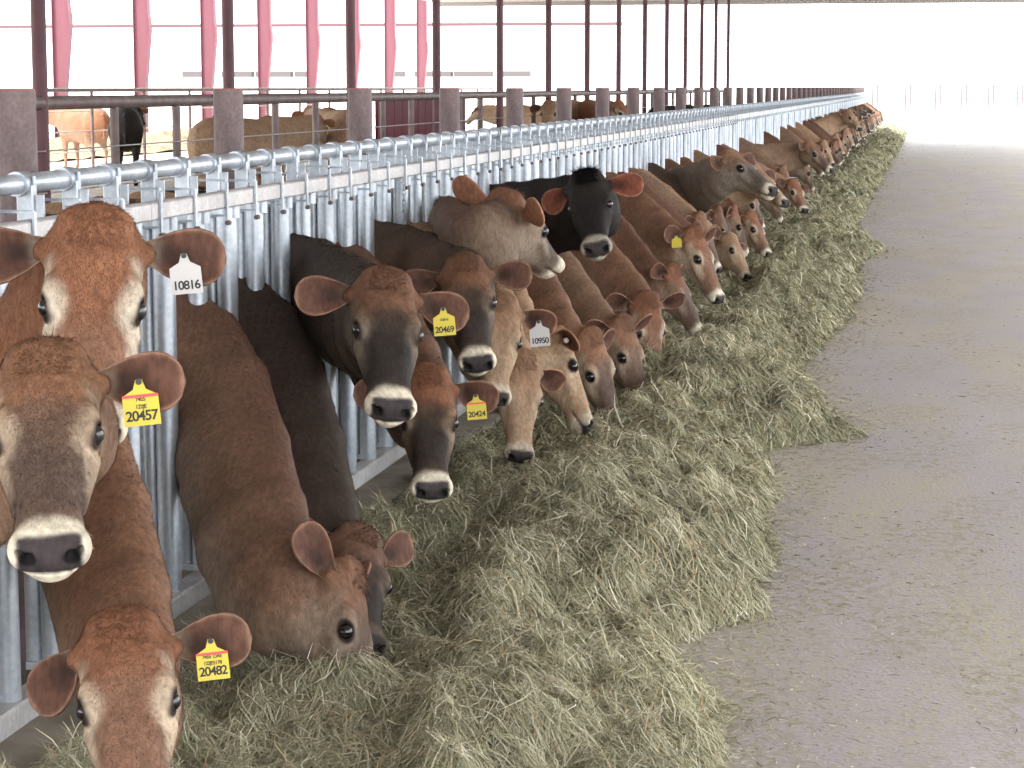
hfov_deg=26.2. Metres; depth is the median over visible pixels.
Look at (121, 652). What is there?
heifer
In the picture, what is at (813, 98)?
panel
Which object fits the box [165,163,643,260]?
heifer
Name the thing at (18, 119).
post
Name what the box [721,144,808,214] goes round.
heifer
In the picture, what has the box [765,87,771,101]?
bollard
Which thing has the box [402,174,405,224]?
hanging chain
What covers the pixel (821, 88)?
bollard
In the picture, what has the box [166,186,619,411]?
heifer
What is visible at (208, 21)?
steel column
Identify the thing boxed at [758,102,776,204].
panel
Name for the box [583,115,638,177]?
panel
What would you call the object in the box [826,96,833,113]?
panel
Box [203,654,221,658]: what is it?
print
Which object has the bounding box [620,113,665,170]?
panel
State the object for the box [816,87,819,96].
bollard
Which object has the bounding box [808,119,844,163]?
heifer
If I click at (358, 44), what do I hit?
steel column
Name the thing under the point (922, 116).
ground
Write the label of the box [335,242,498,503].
heifer
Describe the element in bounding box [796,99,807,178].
panel
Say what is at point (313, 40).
steel column
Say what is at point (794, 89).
bollard
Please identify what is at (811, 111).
panel
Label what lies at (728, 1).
post
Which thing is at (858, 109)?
heifer
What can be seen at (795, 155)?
heifer
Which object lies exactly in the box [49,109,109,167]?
heifer
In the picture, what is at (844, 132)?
heifer
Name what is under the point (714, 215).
heifer
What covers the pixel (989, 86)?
gate post
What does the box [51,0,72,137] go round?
steel column
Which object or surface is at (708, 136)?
panel
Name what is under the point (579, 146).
panel
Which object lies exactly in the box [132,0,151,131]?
steel column
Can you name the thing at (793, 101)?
panel
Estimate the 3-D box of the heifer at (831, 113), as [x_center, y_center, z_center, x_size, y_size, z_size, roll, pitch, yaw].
[7.140,-6.130,53.988,2.745,1.272,0.594,1,8,10]
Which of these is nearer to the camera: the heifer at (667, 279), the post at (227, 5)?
the heifer at (667, 279)
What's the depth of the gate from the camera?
31.96 m
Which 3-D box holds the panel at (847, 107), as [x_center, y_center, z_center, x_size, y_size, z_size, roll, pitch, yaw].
[10.039,-7.968,66.028,0.171,1.446,1.861,1,8,10]
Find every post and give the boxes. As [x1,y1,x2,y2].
[0,89,38,685]
[30,0,50,203]
[221,0,234,87]
[345,0,355,140]
[432,0,440,132]
[496,0,502,137]
[545,0,551,100]
[584,0,589,99]
[616,0,621,99]
[642,0,646,112]
[664,0,668,105]
[683,0,687,103]
[699,0,703,86]
[714,0,717,86]
[726,0,729,86]
[872,85,877,108]
[904,85,910,113]
[934,85,940,113]
[960,85,967,113]
[987,85,994,113]
[1016,85,1023,114]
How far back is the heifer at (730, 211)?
19.25 m
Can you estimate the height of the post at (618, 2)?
4.740 m
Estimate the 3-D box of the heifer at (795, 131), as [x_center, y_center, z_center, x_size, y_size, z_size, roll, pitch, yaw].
[3.931,-3.807,36.785,2.733,1.271,0.559,1,8,9]
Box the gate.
[375,99,464,149]
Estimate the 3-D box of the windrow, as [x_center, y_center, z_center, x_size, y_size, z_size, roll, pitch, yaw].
[-13.953,-4.983,48.104,4.000,0.624,70.000,1,8,10]
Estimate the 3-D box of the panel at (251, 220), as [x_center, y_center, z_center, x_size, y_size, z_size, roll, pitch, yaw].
[-0.925,-0.024,7.175,0.180,1.447,1.861,1,8,10]
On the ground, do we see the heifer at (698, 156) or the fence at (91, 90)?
the fence at (91, 90)
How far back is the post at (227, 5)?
19.28 m
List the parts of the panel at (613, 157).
hanger plate, hanger plate, hanger plate, rail, hanger plate, hanger plate, hanger plate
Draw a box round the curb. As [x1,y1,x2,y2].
[0,167,812,767]
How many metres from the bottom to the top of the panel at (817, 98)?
1.446 m
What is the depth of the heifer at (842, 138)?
46.09 m
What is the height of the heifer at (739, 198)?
1.278 m
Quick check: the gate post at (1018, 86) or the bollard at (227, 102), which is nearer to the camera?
the bollard at (227, 102)
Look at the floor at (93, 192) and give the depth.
38.18 m
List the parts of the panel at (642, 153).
hanger plate, hanger plate, hanger plate, rail, hanger plate, hanger plate, hanger plate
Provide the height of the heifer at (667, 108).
1.392 m
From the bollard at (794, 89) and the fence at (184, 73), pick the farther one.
the fence at (184, 73)
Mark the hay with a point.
(538, 613)
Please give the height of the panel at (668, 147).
1.447 m
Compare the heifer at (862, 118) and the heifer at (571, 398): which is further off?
the heifer at (862, 118)
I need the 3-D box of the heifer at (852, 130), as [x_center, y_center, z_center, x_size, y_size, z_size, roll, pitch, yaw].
[6.918,-5.969,52.799,2.745,1.272,0.594,1,8,10]
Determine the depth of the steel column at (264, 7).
76.24 m
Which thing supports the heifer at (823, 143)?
on the floor at (93, 192)
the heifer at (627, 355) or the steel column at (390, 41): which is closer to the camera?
the heifer at (627, 355)
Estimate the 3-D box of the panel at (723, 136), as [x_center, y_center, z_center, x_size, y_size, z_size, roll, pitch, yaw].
[2.398,-2.431,25.009,0.180,1.447,1.861,1,8,10]
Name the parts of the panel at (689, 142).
hanger plate, hanger plate, rail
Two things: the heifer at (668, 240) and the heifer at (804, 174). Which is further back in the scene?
the heifer at (804, 174)
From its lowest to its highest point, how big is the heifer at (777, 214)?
1.271 m
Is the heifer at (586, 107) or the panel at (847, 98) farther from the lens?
the panel at (847, 98)
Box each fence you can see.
[0,22,622,76]
[0,88,493,166]
[36,89,723,194]
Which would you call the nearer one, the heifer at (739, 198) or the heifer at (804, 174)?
the heifer at (739, 198)
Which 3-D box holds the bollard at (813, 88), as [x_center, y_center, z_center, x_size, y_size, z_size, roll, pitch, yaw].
[6.662,-5.680,48.746,0.103,1.775,0.103,1,8,10]
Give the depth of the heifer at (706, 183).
17.61 m
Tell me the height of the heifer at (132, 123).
1.462 m
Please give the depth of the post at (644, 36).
48.24 m
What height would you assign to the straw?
0.024 m
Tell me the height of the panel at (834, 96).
1.446 m
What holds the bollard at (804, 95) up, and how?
on the floor at (93, 192)
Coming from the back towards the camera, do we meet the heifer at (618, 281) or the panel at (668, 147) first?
the panel at (668, 147)
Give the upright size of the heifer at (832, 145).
1.271 m
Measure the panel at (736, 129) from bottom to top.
1.446 m
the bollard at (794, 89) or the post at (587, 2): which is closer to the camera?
the post at (587, 2)
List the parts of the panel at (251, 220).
hanger plate, hanger plate, hanger plate, rail, rail, hanger plate, hanger plate, hanger plate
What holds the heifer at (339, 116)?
on the floor at (93, 192)
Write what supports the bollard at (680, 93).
on the floor at (93, 192)
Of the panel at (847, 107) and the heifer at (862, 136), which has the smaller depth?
the heifer at (862, 136)
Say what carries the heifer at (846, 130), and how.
on the floor at (93, 192)
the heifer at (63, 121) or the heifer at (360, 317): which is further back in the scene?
the heifer at (63, 121)
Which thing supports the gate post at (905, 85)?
on the ground
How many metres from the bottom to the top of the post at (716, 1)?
4.740 m
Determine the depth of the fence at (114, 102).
20.64 m
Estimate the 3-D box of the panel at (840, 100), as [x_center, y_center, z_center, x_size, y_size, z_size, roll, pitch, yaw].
[8.710,-7.005,58.894,0.171,1.446,1.861,1,8,10]
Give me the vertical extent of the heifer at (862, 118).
1.296 m
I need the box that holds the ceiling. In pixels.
[423,0,1023,5]
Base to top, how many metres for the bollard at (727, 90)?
1.775 m
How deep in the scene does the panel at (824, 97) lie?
51.43 m
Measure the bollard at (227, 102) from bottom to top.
1.775 m
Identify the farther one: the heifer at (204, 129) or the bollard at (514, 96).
the heifer at (204, 129)
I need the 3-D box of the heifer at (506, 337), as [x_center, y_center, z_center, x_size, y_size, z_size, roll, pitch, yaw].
[-1.052,-0.172,9.871,2.776,1.279,0.852,4,9,26]
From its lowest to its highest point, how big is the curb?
0.100 m
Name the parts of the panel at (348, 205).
hanger plate, hanger plate, hanger plate, rail, hanger plate, hanger plate, rail, hanger plate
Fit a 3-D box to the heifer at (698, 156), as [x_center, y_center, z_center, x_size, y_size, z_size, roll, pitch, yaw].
[1.161,-1.799,21.913,2.743,1.272,0.585,1,8,10]
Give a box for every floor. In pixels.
[51,138,491,578]
[672,130,1023,767]
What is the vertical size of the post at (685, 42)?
4.740 m
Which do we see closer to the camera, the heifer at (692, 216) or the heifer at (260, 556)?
the heifer at (260, 556)
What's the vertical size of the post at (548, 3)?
4.740 m
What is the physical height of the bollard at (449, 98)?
1.775 m
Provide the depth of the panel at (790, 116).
37.41 m
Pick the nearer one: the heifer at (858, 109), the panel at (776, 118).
the panel at (776, 118)
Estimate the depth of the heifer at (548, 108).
33.33 m
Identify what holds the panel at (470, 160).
on the curb
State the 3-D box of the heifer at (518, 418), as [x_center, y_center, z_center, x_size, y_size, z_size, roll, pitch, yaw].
[-0.864,-0.241,10.374,2.925,1.272,1.089,5,9,34]
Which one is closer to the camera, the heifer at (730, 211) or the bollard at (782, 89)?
the heifer at (730, 211)
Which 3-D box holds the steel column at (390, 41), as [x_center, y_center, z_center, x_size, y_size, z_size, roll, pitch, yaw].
[-5.191,-15.427,94.092,0.510,9.000,0.240,1,8,10]
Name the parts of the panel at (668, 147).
hanger plate, hanger plate, hanger plate, rail, hanger plate, hanger plate, hanger plate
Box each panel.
[0,166,150,742]
[96,148,322,618]
[281,137,432,489]
[399,129,507,416]
[479,123,563,183]
[538,119,605,177]
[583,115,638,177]
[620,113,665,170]
[650,110,688,168]
[673,109,706,161]
[693,107,722,155]
[712,106,736,146]
[725,104,748,150]
[737,103,758,142]
[748,102,768,143]
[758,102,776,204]
[767,101,783,139]
[777,100,790,128]
[784,100,796,177]
[789,99,802,177]
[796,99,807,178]
[800,98,812,166]
[807,98,816,168]
[811,97,820,167]
[815,97,823,116]
[820,96,827,116]
[822,96,830,113]
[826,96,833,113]
[830,96,836,111]
[831,95,839,111]
[835,95,841,110]
[838,95,843,108]
[842,94,848,108]
[844,94,850,108]
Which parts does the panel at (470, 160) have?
hanger plate, hanger plate, hanger plate, rail, hanger plate, rail, hanger plate, hanger plate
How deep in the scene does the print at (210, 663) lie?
4.65 m
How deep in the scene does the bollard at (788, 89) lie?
39.68 m
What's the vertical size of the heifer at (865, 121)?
1.272 m
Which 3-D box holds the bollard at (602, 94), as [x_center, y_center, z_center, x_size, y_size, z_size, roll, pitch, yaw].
[0.680,-1.346,16.645,0.103,1.775,0.103,1,8,10]
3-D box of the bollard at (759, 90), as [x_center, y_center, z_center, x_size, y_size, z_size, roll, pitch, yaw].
[3.671,-3.513,32.695,0.103,1.775,0.103,1,8,10]
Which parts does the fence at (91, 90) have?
fence post, fence post, fence post, rail, fence post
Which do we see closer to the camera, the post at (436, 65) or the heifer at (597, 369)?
the heifer at (597, 369)
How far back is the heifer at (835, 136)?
44.09 m
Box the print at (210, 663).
[204,660,221,665]
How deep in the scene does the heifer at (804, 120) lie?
41.87 m
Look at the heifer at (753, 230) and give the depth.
19.52 m
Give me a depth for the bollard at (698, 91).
23.63 m
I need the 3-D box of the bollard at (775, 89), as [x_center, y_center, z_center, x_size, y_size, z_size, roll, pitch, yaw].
[4.336,-3.995,36.262,0.103,1.775,0.103,1,8,10]
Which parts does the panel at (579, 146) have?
hanger plate, hanger plate, hanger plate, rail, hanger plate, hanger plate, hanger plate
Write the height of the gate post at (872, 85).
1.920 m
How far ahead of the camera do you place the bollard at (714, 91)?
25.41 m
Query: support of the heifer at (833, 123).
on the floor at (93, 192)
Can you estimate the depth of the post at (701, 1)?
60.58 m
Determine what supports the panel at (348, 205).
on the curb
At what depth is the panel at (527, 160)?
12.28 m
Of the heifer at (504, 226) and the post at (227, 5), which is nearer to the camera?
the heifer at (504, 226)
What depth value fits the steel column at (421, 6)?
100.17 m
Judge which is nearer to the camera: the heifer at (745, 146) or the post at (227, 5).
the post at (227, 5)
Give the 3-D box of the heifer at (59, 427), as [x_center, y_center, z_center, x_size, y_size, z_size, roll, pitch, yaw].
[-2.004,0.508,4.551,2.872,1.355,0.663,2,8,18]
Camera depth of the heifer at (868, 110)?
64.19 m
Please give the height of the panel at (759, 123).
1.446 m
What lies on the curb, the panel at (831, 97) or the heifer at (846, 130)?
the panel at (831, 97)
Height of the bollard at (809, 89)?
1.775 m
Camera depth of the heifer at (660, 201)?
16.29 m
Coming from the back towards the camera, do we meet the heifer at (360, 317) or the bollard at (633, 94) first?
the bollard at (633, 94)
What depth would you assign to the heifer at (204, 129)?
27.81 m
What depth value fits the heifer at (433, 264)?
8.46 m
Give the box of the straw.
[673,133,1023,767]
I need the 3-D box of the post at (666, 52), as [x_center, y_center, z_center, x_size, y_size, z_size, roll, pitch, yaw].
[3.683,-7.673,52.426,0.104,4.740,0.104,1,8,10]
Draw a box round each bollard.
[213,88,243,188]
[348,88,371,462]
[439,88,459,155]
[506,88,522,147]
[556,88,571,120]
[595,88,608,117]
[627,88,639,114]
[653,88,664,111]
[675,88,685,109]
[694,87,703,107]
[710,87,718,106]
[724,87,731,105]
[736,87,743,103]
[747,87,753,102]
[756,87,762,102]
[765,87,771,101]
[773,87,778,100]
[780,87,785,99]
[786,87,791,99]
[792,87,797,98]
[797,87,802,98]
[802,87,806,97]
[807,87,811,97]
[812,87,815,96]
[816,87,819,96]
[819,87,822,96]
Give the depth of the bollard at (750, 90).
30.77 m
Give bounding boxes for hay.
[0,122,909,767]
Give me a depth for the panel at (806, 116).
42.77 m
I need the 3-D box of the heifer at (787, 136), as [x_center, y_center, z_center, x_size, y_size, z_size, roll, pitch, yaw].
[3.599,-3.565,34.991,2.743,1.272,0.585,1,8,10]
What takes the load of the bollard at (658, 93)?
on the floor at (93, 192)
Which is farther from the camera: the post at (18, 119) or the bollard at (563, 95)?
the bollard at (563, 95)
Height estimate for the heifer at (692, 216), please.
1.272 m
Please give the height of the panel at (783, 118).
1.446 m
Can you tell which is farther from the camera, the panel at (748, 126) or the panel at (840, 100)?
the panel at (840, 100)
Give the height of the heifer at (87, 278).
1.575 m
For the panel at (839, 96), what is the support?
on the curb
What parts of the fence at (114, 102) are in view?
fence post, fence post, fence post, fence post, rail, fence post, fence post, fence post, fence post, fence post, fence post, fence post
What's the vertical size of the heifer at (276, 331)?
1.275 m
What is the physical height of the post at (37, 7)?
4.740 m
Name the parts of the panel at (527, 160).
hanger plate, hanger plate, hanger plate, rail, hanger plate, hanger plate, hanger plate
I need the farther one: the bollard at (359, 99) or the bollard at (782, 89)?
the bollard at (782, 89)
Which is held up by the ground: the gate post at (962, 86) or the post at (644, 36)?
the gate post at (962, 86)
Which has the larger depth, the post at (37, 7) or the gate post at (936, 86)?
the gate post at (936, 86)
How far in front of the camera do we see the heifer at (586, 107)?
33.87 m
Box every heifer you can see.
[0,190,226,443]
[0,327,185,582]
[26,432,251,767]
[45,202,556,407]
[45,214,532,376]
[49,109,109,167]
[89,175,564,284]
[93,196,565,463]
[108,107,148,185]
[129,191,593,435]
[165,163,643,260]
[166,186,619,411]
[174,294,373,670]
[187,115,335,185]
[201,184,652,392]
[238,277,413,656]
[257,174,684,354]
[290,233,469,427]
[291,106,346,164]
[308,168,703,335]
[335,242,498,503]
[385,165,724,305]
[465,105,541,139]
[491,147,790,210]
[491,148,748,256]
[491,149,778,209]
[529,100,595,122]
[578,100,626,118]
[617,171,703,232]
[628,167,721,272]
[638,168,752,282]
[647,104,709,112]
[648,163,728,233]
[680,157,772,260]
[693,150,765,230]
[716,144,782,223]
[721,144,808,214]
[739,137,789,178]
[755,140,834,175]
[764,131,814,192]
[780,126,824,177]
[787,125,827,175]
[795,122,834,165]
[803,120,840,166]
[804,120,841,164]
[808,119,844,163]
[811,118,845,155]
[813,108,862,134]
[815,117,847,157]
[816,116,849,155]
[819,115,850,152]
[824,114,854,148]
[828,113,857,147]
[831,113,858,145]
[844,107,864,120]
[851,106,869,117]
[858,104,874,114]
[859,122,864,138]
[864,120,870,135]
[866,103,883,122]
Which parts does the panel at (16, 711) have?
rail, hanger plate, rail, hanger plate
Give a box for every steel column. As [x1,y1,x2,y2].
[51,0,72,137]
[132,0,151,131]
[200,0,217,119]
[257,0,272,117]
[305,0,320,106]
[355,0,361,87]
[384,0,396,91]
[416,0,428,91]
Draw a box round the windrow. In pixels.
[49,128,188,160]
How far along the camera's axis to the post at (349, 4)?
23.41 m
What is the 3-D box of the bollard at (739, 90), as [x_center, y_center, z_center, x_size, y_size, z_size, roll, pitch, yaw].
[3.006,-3.032,29.129,0.103,1.775,0.103,1,8,10]
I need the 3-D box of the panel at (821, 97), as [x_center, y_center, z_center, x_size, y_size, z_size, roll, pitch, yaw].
[7.048,-5.801,49.977,0.171,1.446,1.861,1,8,10]
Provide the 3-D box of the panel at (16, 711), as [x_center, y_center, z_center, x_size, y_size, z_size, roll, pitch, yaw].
[-1.258,0.217,5.392,0.180,1.447,1.861,1,8,10]
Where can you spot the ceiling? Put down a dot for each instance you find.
(442, 2)
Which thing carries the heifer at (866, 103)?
on the floor at (93, 192)
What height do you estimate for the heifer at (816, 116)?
1.272 m
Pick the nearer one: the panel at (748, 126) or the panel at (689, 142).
the panel at (689, 142)
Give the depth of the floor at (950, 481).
9.24 m
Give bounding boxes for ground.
[49,96,1023,170]
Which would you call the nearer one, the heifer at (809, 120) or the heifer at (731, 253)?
the heifer at (731, 253)
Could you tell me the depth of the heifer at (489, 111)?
48.55 m
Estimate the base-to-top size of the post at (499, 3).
4.740 m
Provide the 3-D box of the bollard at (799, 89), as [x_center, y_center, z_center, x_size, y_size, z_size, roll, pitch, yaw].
[5.665,-4.958,43.396,0.103,1.775,0.103,1,8,10]

